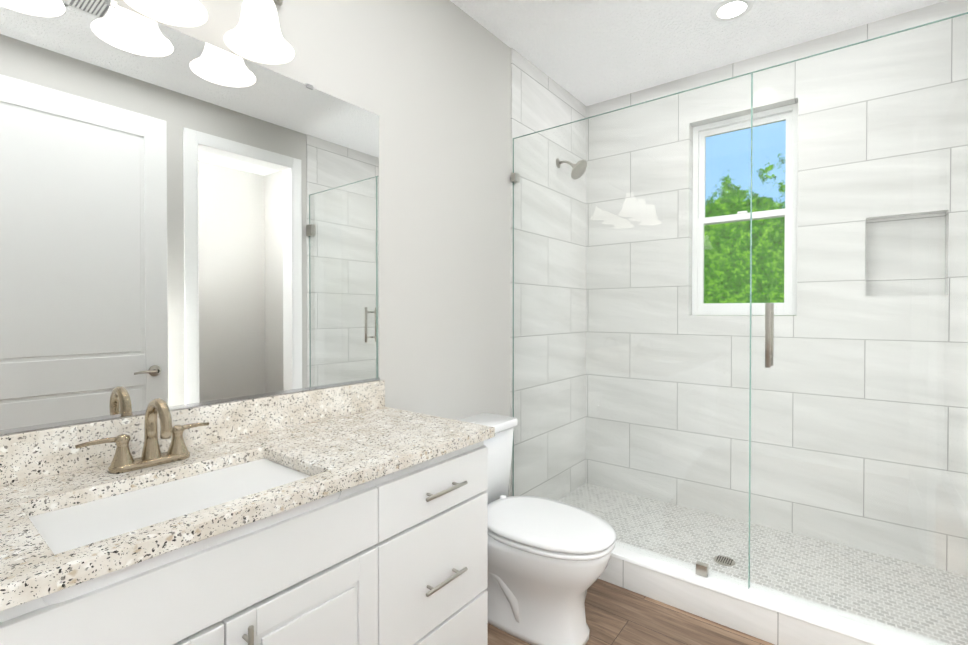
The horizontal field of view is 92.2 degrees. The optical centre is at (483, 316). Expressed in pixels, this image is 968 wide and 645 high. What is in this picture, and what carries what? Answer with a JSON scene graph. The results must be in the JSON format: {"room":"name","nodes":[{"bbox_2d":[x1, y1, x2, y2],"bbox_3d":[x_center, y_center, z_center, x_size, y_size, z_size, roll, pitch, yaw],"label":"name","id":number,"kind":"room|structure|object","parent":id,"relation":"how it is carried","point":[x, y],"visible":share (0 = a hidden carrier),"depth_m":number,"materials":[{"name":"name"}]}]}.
{"room":"bathroom","nodes":[
{"label":"bathroom","id":0,"kind":"room"},
{"bbox_2d":[3,0,585,500],"bbox_3d":[-0.409,-0.110,1.964,0.130,2.740,3.930,0,1,38],"label":"wall","id":1,"kind":"structure","parent":0,"point":[453,96],"depth_m":2.27,"materials":[{"name":"grey paint"}]},
{"bbox_2d":[124,0,207,26],"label":"sconce","id":2,"kind":"object","parent":1,"relation":"attached to","point":[181,13],"depth_m":1.22,"materials":[{"name":"white glass"}]},
{"bbox_2d":[0,0,379,434],"bbox_3d":[-0.942,-0.270,1.181,0.008,1.056,1.702,0,1,38],"label":"mirror","id":3,"kind":"object","parent":1,"relation":"attached to","point":[187,221],"visible":1,"depth_m":1.27,"materials":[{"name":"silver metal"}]},
{"bbox_2d":[0,380,387,483],"bbox_3d":[-0.911,0.313,1.215,0.020,0.108,1.654,0,1,38],"label":"backsplash","id":4,"kind":"structure","parent":1,"relation":"attached to","point":[27,455],"depth_m":1.35,"materials":[{"name":"beige stone"}]},
{"bbox_2d":[224,0,294,64],"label":"sconce","id":5,"kind":"object","parent":1,"relation":"attached to","point":[255,34],"depth_m":1.36,"materials":[{"name":"white glass"}]},
{"bbox_2d":[556,158,586,178],"bbox_3d":[0.551,-0.939,2.926,0.191,0.152,0.130,0,1,38],"label":"shower head","id":6,"kind":"object","parent":1,"relation":"attached to","point":[579,170],"depth_m":2.90},
{"bbox_2d":[598,540,951,644],"bbox_3d":[0.964,1.183,1.982,2.029,0.152,0.135,0,1,38],"label":"shower curb","id":7,"kind":"structure","parent":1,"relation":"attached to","point":[769,616],"depth_m":1.87,"materials":[{"name":"tile"}]},
{"bbox_2d":[511,12,967,644],"bbox_3d":[0.962,0.062,1.968,2.028,2.089,0.109,0,1,38],"label":"glass","id":8,"kind":"object","parent":7,"relation":"on","point":[767,358],"visible":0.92,"depth_m":1.86,"materials":[{"name":"clear glass"}]},
{"bbox_2d":[488,579,774,644],"bbox_3d":[0.118,1.310,0.896,2.290,0.080,2.870,0,1,38],"label":"floor","id":9,"kind":"structure","parent":0,"point":[617,615],"depth_m":1.90,"materials":[{"name":"brown wood"}]},
{"bbox_2d":[0,432,494,644],"bbox_3d":[-0.690,0.835,1.054,0.572,0.868,1.652,0,1,38],"label":"bathroom vanity","id":10,"kind":"object","parent":9,"relation":"on","point":[354,514],"depth_m":1.05,"materials":[{"name":"white wood"}]},
{"bbox_2d":[0,408,494,599],"bbox_3d":[-0.695,0.384,1.053,0.560,0.031,1.663,0,1,38],"label":"countertop","id":11,"kind":"structure","parent":10,"relation":"on","point":[357,445],"depth_m":1.06,"materials":[{"name":"beige stone"}]},
{"bbox_2d":[72,398,215,475],"bbox_3d":[-0.798,0.282,1.137,0.144,0.169,0.283,0,1,38],"label":"faucet","id":12,"kind":"object","parent":11,"relation":"on","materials":[{"name":"gold metal"}]},
{"bbox_2d":[24,452,315,551],"bbox_3d":[-0.645,0.476,1.020,0.379,0.176,0.554,0,1,38],"label":"sink","id":13,"kind":"object","parent":11,"relation":"in","point":[62,525],"depth_m":1.02,"materials":[{"name":"white ceramic"}]},
{"bbox_2d":[458,413,615,644],"bbox_3d":[0.161,0.877,1.962,0.796,0.765,0.500,0,1,38],"label":"toilet","id":14,"kind":"object","parent":9,"relation":"on","point":[548,560],"visible":0.5,"depth_m":1.80,"materials":[{"name":"white ceramic"}]},
{"bbox_2d":[450,0,946,105],"bbox_3d":[0.443,-1.524,1.287,2.290,0.100,3.930,0,1,38],"label":"ceiling","id":15,"kind":"structure","parent":0,"point":[588,52],"depth_m":2.43,"materials":[{"name":"white paint"}]},
{"bbox_2d":[711,0,753,20],"bbox_3d":[1.194,-1.480,2.243,0.184,0.006,0.184,0,1,38],"label":"recessed light","id":16,"kind":"object","parent":15,"relation":"in","point":[727,10],"visible":1,"depth_m":2.24,"materials":[{"name":"white paint"}]},
{"bbox_2d":[586,0,967,575],"bbox_3d":[1.577,-0.118,2.756,2.030,2.740,0.160,0,1,38],"label":"wall","id":17,"kind":"structure","parent":0,"point":[917,17],"depth_m":2.49,"materials":[{"name":"tile"}]},
{"bbox_2d":[692,103,797,314],"bbox_3d":[1.556,-0.604,2.798,0.558,1.188,0.062,0,1,38],"label":"window","id":18,"kind":"structure","parent":17,"relation":"in","point":[731,126],"depth_m":2.77,"materials":[{"name":"white plastic"}]},
{"label":"outside","id":19,"kind":"structure","parent":0,"visible":0},
{"bbox_2d":[704,121,796,315],"bbox_3d":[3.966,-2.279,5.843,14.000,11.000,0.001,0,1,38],"label":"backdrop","id":20,"kind":"structure","parent":19,"point":[772,254],"depth_m":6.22,"materials":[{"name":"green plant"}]},
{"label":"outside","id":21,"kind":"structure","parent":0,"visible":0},
{"bbox_2d":[558,483,967,644],"bbox_3d":[1.301,1.265,2.415,2.290,0.140,0.980,0,1,38],"label":"floor","id":22,"kind":"structure","parent":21,"point":[946,586],"depth_m":2.26,"materials":[{"name":"tile"}]},
{"bbox_2d":[714,556,734,565],"bbox_3d":[1.178,1.194,2.281,0.096,0.004,0.096,0,1,38],"label":"shower drain","id":23,"kind":"object","parent":22,"relation":"on","point":[718,560],"depth_m":2.28,"materials":[{"name":"silver metal"}]}
]}

